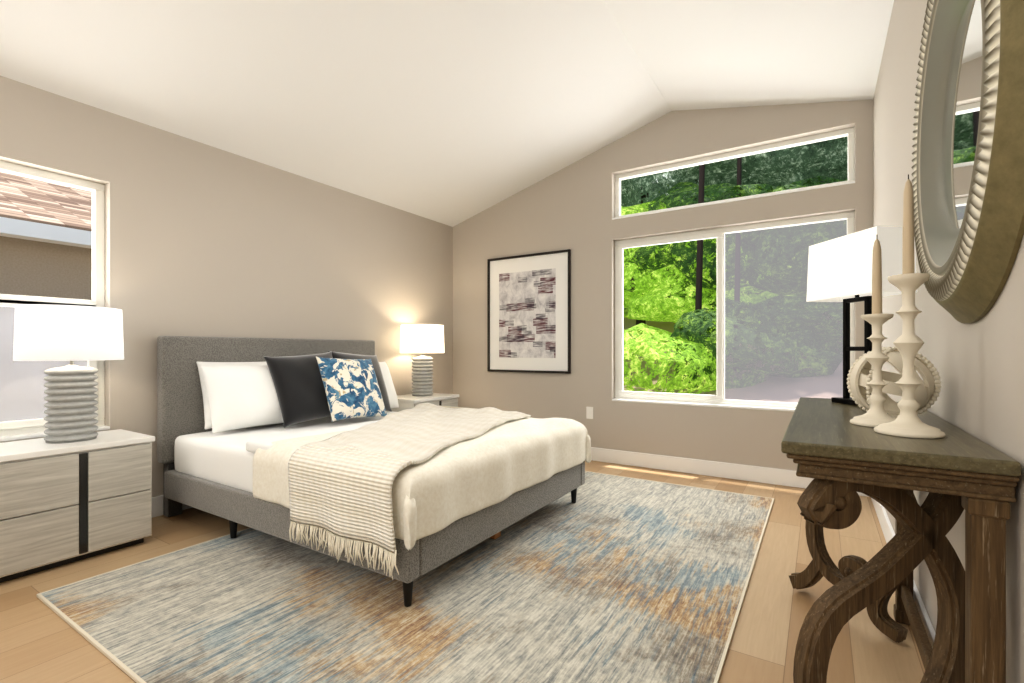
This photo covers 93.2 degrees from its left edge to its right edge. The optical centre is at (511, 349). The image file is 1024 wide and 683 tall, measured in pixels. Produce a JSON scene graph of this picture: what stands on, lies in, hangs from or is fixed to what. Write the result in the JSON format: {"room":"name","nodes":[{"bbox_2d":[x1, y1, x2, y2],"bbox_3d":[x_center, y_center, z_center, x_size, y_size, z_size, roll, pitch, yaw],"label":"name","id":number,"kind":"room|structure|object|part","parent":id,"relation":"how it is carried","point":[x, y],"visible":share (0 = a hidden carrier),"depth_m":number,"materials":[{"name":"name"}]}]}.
{"room":"bedroom","nodes":[
{"label":"bedroom","id":0,"kind":"room"},
{"bbox_2d":[0,76,452,496],"bbox_3d":[-2.318,-0.186,3.062,0.160,2.460,6.200,0,0,32],"label":"wall","id":1,"kind":"structure","parent":0,"point":[203,240],"depth_m":3.37,"materials":[{"name":"beige paint"}]},
{"bbox_2d":[0,160,104,435],"bbox_3d":[-2.682,-0.266,2.517,0.080,1.440,0.899,0,0,32],"label":"window","id":2,"kind":"structure","parent":1,"relation":"in","point":[98,243],"depth_m":2.81,"materials":[{"name":"white plastic"}]},
{"bbox_2d":[0,307,86,421],"bbox_3d":[-2.712,0.082,2.535,0.002,0.655,0.809,0,0,32],"label":"screen","id":3,"kind":"object","parent":2,"relation":"attached to","point":[22,390],"depth_m":2.61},
{"bbox_3d":[-2.661,0.074,2.503,0.030,0.680,0.819,0,0,32],"label":"window sash","id":4,"kind":"part","parent":2,"relation":"part of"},
{"bbox_2d":[0,425,109,441],"bbox_3d":[-2.632,0.457,2.485,0.079,0.018,0.899,0,0,32],"label":"window sill","id":5,"kind":"structure","parent":1,"relation":"attached to","point":[25,436],"depth_m":2.56,"materials":[{"name":"white"}]},
{"bbox_2d":[152,495,192,517],"bbox_3d":[-2.244,0.982,3.015,0.016,0.125,5.880,0,0,32],"label":"baseboard","id":6,"kind":"structure","parent":1,"relation":"attached to","point":[157,505],"depth_m":3.04,"materials":[{"name":"white"}]},
{"bbox_2d":[0,0,893,226],"bbox_3d":[-0.656,-1.768,1.952,4.337,0.881,6.290,0,0,32],"label":"ceiling","id":7,"kind":"structure","parent":0,"point":[452,113],"depth_m":3.07,"materials":[{"name":"white paint"}]},
{"bbox_2d":[0,460,924,682],"bbox_3d":[-0.632,1.104,1.990,4.157,0.120,6.200,0,0,32],"label":"floor","id":8,"kind":"structure","parent":0,"point":[41,641],"depth_m":1.94,"materials":[{"name":"brown wood"}]},
{"bbox_2d":[0,429,154,582],"bbox_3d":[-2.305,0.754,2.458,0.449,0.575,0.683,0,0,32],"label":"nightstand","id":9,"kind":"object","parent":8,"relation":"on","point":[61,504],"visible":1,"depth_m":2.35,"materials":[{"name":"white wood"}]},
{"bbox_2d":[13,304,123,443],"bbox_3d":[-2.283,0.124,2.512,0.426,0.684,0.426,0,0,32],"label":"lamp","id":10,"kind":"object","parent":9,"relation":"on","point":[50,332],"visible":1,"depth_m":2.42,"materials":[{"name":"white fabric"}]},
{"bbox_3d":[-2.283,-0.083,2.512,0.426,0.270,0.426,0,0,32],"label":"lamp shade","id":11,"kind":"part","parent":10,"relation":"part of","materials":[{"name":"white fabric"}]},
{"bbox_2d":[37,471,773,682],"bbox_3d":[-0.093,1.037,2.708,2.525,0.012,3.170,0,0,32],"label":"rug","id":12,"kind":"object","parent":8,"relation":"on","point":[606,578],"visible":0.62,"depth_m":1.97,"materials":[{"name":"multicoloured carpet"}]},
{"bbox_2d":[157,336,591,606],"bbox_3d":[-0.855,0.477,3.131,2.191,1.130,1.781,0,0,32],"label":"bed","id":13,"kind":"object","parent":12,"relation":"on","point":[319,445],"visible":1,"depth_m":2.65,"materials":[{"name":"grey fabric"}]},
{"bbox_3d":[-1.530,0.967,2.661,0.048,0.126,0.047,0,0,32],"label":"leg","id":14,"kind":"part","parent":13,"relation":"part of","materials":[{"name":"black wood"}]},
{"bbox_2d":[200,364,311,432],"bbox_3d":[-1.694,0.303,3.251,0.290,0.430,0.708,0,0,32],"label":"pillow","id":15,"kind":"object","parent":13,"relation":"on","point":[238,398],"depth_m":3.10,"materials":[{"name":"white fabric"}]},
{"bbox_3d":[-1.729,0.308,3.712,0.093,0.792,1.690,0,0,32],"label":"headboard","id":16,"kind":"part","parent":13,"relation":"part of","materials":[{"name":"grey fabric"}]},
{"bbox_2d":[263,351,351,427],"bbox_3d":[-1.425,0.258,3.409,0.278,0.558,0.585,0,0,32],"label":"pillow","id":17,"kind":"object","parent":13,"relation":"on","point":[294,387],"depth_m":3.29,"materials":[{"name":"fabric"}]},
{"bbox_3d":[-0.420,0.967,1.956,0.048,0.126,0.047,0,0,32],"label":"leg","id":18,"kind":"part","parent":13,"relation":"part of","materials":[{"name":"black wood"}]},
{"bbox_2d":[287,402,530,553],"bbox_3d":[-0.595,0.594,2.898,1.405,0.348,1.654,0,0,32],"label":"throw","id":19,"kind":"object","parent":13,"relation":"on","point":[353,482],"depth_m":2.15,"materials":[{"name":"beige fabric"}]},
{"bbox_2d":[252,410,591,550],"bbox_3d":[-0.386,0.615,2.859,1.128,0.329,1.761,0,0,32],"label":"comforter","id":20,"kind":"object","parent":13,"relation":"on","point":[456,469],"depth_m":2.24,"materials":[{"name":"beige fabric"}]},
{"bbox_3d":[0.417,0.967,3.272,0.048,0.126,0.047,0,0,32],"label":"leg","id":21,"kind":"part","parent":13,"relation":"part of","materials":[{"name":"black wood"}]},
{"bbox_2d":[391,393,458,411],"bbox_3d":[-0.885,0.743,4.692,0.449,0.598,0.638,0,0,32],"label":"nightstand","id":22,"kind":"object","parent":8,"relation":"on","point":[407,401],"visible":0.25,"depth_m":4.54,"materials":[{"name":"white wood"}]},
{"bbox_2d":[400,324,443,395],"bbox_3d":[-0.874,0.101,4.727,0.426,0.684,0.426,0,0,32],"label":"lamp","id":23,"kind":"object","parent":22,"relation":"on","point":[422,338],"visible":1,"depth_m":4.61,"materials":[{"name":"white fabric"}]},
{"bbox_3d":[-0.874,-0.106,4.727,0.426,0.270,0.426,0,0,32],"label":"lamp shade","id":24,"kind":"part","parent":23,"relation":"part of","materials":[{"name":"white fabric"}]},
{"bbox_2d":[781,397,1020,682],"bbox_3d":[1.069,0.623,1.501,0.426,0.838,1.291,0,0,32],"label":"console table","id":25,"kind":"object","parent":8,"relation":"on","point":[840,458],"visible":1,"depth_m":1.08,"materials":[{"name":"brown wood"}]},
{"bbox_2d":[806,226,917,405],"bbox_3d":[1.294,-0.110,1.817,0.150,0.625,0.340,0,0,-6],"label":"light","id":26,"kind":"object","parent":25,"relation":"on","point":[839,269],"visible":0.79,"depth_m":1.77,"materials":[{"name":"white fabric"}]},
{"bbox_3d":[1.294,-0.309,1.817,0.329,0.225,0.360,0,0,32],"label":"lamp shade","id":27,"kind":"part","parent":26,"relation":"part of","materials":[{"name":"white fabric"}]},
{"bbox_2d":[850,234,895,426],"bbox_3d":[0.993,-0.056,1.318,0.122,0.517,0.122,0,0,32],"label":"candlestick","id":28,"kind":"object","parent":25,"relation":"on","point":[876,414],"visible":0.92,"depth_m":1.31,"materials":[{"name":"beige paint"}]},
{"bbox_2d":[871,238,882,325],"bbox_3d":[0.993,-0.184,1.318,0.023,0.235,0.023,0,0,32],"label":"candle","id":29,"kind":"object","parent":28,"relation":"on","point":[877,257],"depth_m":1.31,"materials":[{"name":"beige wax"}]},
{"bbox_2d":[847,346,940,417],"bbox_3d":[1.137,0.098,1.451,0.222,0.218,0.195,0,0,32],"label":"decorative orb","id":30,"kind":"object","parent":25,"relation":"on","point":[860,374],"visible":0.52,"depth_m":1.42,"materials":[{"name":"beige ceramic"}]},
{"bbox_3d":[1.091,0.244,1.487,0.374,0.024,1.180,0,0,32],"label":"mould","id":31,"kind":"part","parent":25,"relation":"part of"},
{"bbox_2d":[874,174,945,438],"bbox_3d":[0.963,-0.112,1.176,0.136,0.629,0.136,0,0,32],"label":"candlestick","id":32,"kind":"object","parent":25,"relation":"on","point":[908,282],"visible":1,"depth_m":1.17,"materials":[{"name":"beige paint"}]},
{"bbox_2d":[902,179,914,287],"bbox_3d":[0.963,-0.283,1.177,0.023,0.262,0.023,0,0,32],"label":"candle","id":33,"kind":"object","parent":32,"relation":"on","point":[908,196],"depth_m":1.17,"materials":[{"name":"beige wax"}]},
{"bbox_3d":[0.928,0.664,0.951,0.060,0.756,0.060,0,0,32],"label":"post","id":34,"kind":"part","parent":25,"relation":"part of","materials":[{"name":"brown wood"}]},
{"bbox_2d":[453,100,872,470],"bbox_3d":[0.989,-0.522,4.538,3.837,3.132,0.160,0,0,32],"label":"wall","id":35,"kind":"structure","parent":0,"point":[571,207],"depth_m":4.48,"materials":[{"name":"beige paint"}]},
{"bbox_2d":[487,249,570,373],"bbox_3d":[0.154,-0.373,4.955,0.974,1.204,0.030,0,0,32],"label":"framed artwork","id":36,"kind":"object","parent":35,"relation":"attached to","point":[529,313],"visible":1,"depth_m":4.93,"materials":[{"name":"black"}]},
{"bbox_2d":[499,268,555,357],"bbox_3d":[0.147,-0.364,4.963,0.672,0.885,0.002,0,0,32],"label":"print","id":37,"kind":"object","parent":36,"relation":"attached to","point":[527,296],"depth_m":4.95},
{"bbox_2d":[586,407,592,418],"bbox_3d":[0.738,0.597,4.598,0.070,0.115,0.008,0,0,32],"label":"electrical outlet","id":38,"kind":"object","parent":35,"relation":"attached to","point":[589,412],"visible":1,"depth_m":4.59,"materials":[{"name":"white plastic"}]},
{"bbox_2d":[612,398,795,411],"bbox_3d":[1.720,0.462,4.020,1.839,0.018,0.079,0,0,32],"label":"window sill","id":39,"kind":"structure","parent":35,"relation":"attached to","point":[713,405],"depth_m":4.03,"materials":[{"name":"white"}]},
{"bbox_2d":[591,447,868,496],"bbox_3d":[0.942,0.982,4.464,3.805,0.125,0.016,0,0,32],"label":"baseboard","id":40,"kind":"structure","parent":35,"relation":"attached to","point":[777,476],"depth_m":4.03,"materials":[{"name":"white"}]},
{"bbox_2d":[612,181,854,219],"bbox_3d":[1.720,-1.211,4.020,1.839,0.014,0.079,0,0,32],"label":"window sill","id":41,"kind":"structure","parent":35,"relation":"attached to","point":[738,199],"depth_m":3.90,"materials":[{"name":"white"}]},
{"bbox_2d":[615,211,854,407],"bbox_3d":[1.752,-0.281,4.070,1.839,1.481,0.080,0,0,32],"label":"window","id":42,"kind":"structure","parent":35,"relation":"in","point":[849,217],"depth_m":4.06,"materials":[{"name":"white plastic"}]},
{"bbox_3d":[1.376,-0.281,4.280,0.900,1.401,0.030,0,0,32],"label":"window sash","id":43,"kind":"part","parent":42,"relation":"part of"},
{"bbox_2d":[725,220,846,402],"bbox_3d":[2.149,-0.281,3.852,0.844,1.391,0.002,0,0,32],"label":"screen","id":44,"kind":"object","parent":42,"relation":"attached to","point":[780,318],"visible":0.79,"depth_m":3.87,"materials":[{"name":"grey"}]},
{"bbox_2d":[615,127,854,217],"bbox_3d":[1.758,-1.427,4.079,1.839,0.427,0.060,0,0,32],"label":"window","id":45,"kind":"structure","parent":35,"relation":"in","point":[849,133],"depth_m":3.95,"materials":[{"name":"white plastic"}]},
{"bbox_2d":[873,0,1023,682],"bbox_3d":[1.055,-0.378,0.917,0.160,2.843,6.200,0,0,32],"label":"wall","id":46,"kind":"structure","parent":0,"point":[979,365],"depth_m":1.36,"materials":[{"name":"beige paint"}]},
{"bbox_2d":[871,498,935,647],"bbox_3d":[0.981,0.982,0.964,0.016,0.125,5.880,0,0,32],"label":"baseboard","id":47,"kind":"structure","parent":46,"relation":"attached to","point":[886,525],"depth_m":1.88,"materials":[{"name":"white wood"}]},
{"bbox_2d":[911,0,1023,323],"bbox_3d":[1.109,-0.576,1.214,0.065,1.020,1.020,0,0,32],"label":"mirror","id":48,"kind":"object","parent":46,"relation":"attached to","point":[967,174],"visible":1,"depth_m":1.12,"materials":[{"name":"brown metal"}]},
{"label":"glass","id":49,"kind":"part","parent":48,"relation":"part of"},
{"label":"outside","id":50,"kind":"structure","parent":0,"visible":0},
{"bbox_2d":[623,170,844,316],"bbox_3d":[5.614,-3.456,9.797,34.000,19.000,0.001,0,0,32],"label":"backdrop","id":51,"kind":"structure","parent":50,"point":[625,312],"depth_m":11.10,"materials":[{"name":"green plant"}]},
{"bbox_3d":[-8.719,1.369,7.914,15.830,0.550,20.000,0,0,32],"label":"ground","id":52,"kind":"structure","parent":50,"visible":0},
{"bbox_2d":[0,172,91,299],"bbox_3d":[-6.518,-0.717,5.922,4.217,4.523,15.000,0,0,32],"label":"neighbor house","id":53,"kind":"structure","parent":52,"relation":"on","point":[45,239],"depth_m":5.16,"materials":[{"name":"paint"}]},
{"bbox_2d":[621,136,847,402],"bbox_3d":[3.314,-3.007,8.043,20.000,9.302,6.171,0,0,32],"label":"trees","id":54,"kind":"object","parent":52,"relation":"on","point":[669,345],"visible":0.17,"depth_m":7.62,"materials":[{"name":"green plant"}]}
]}

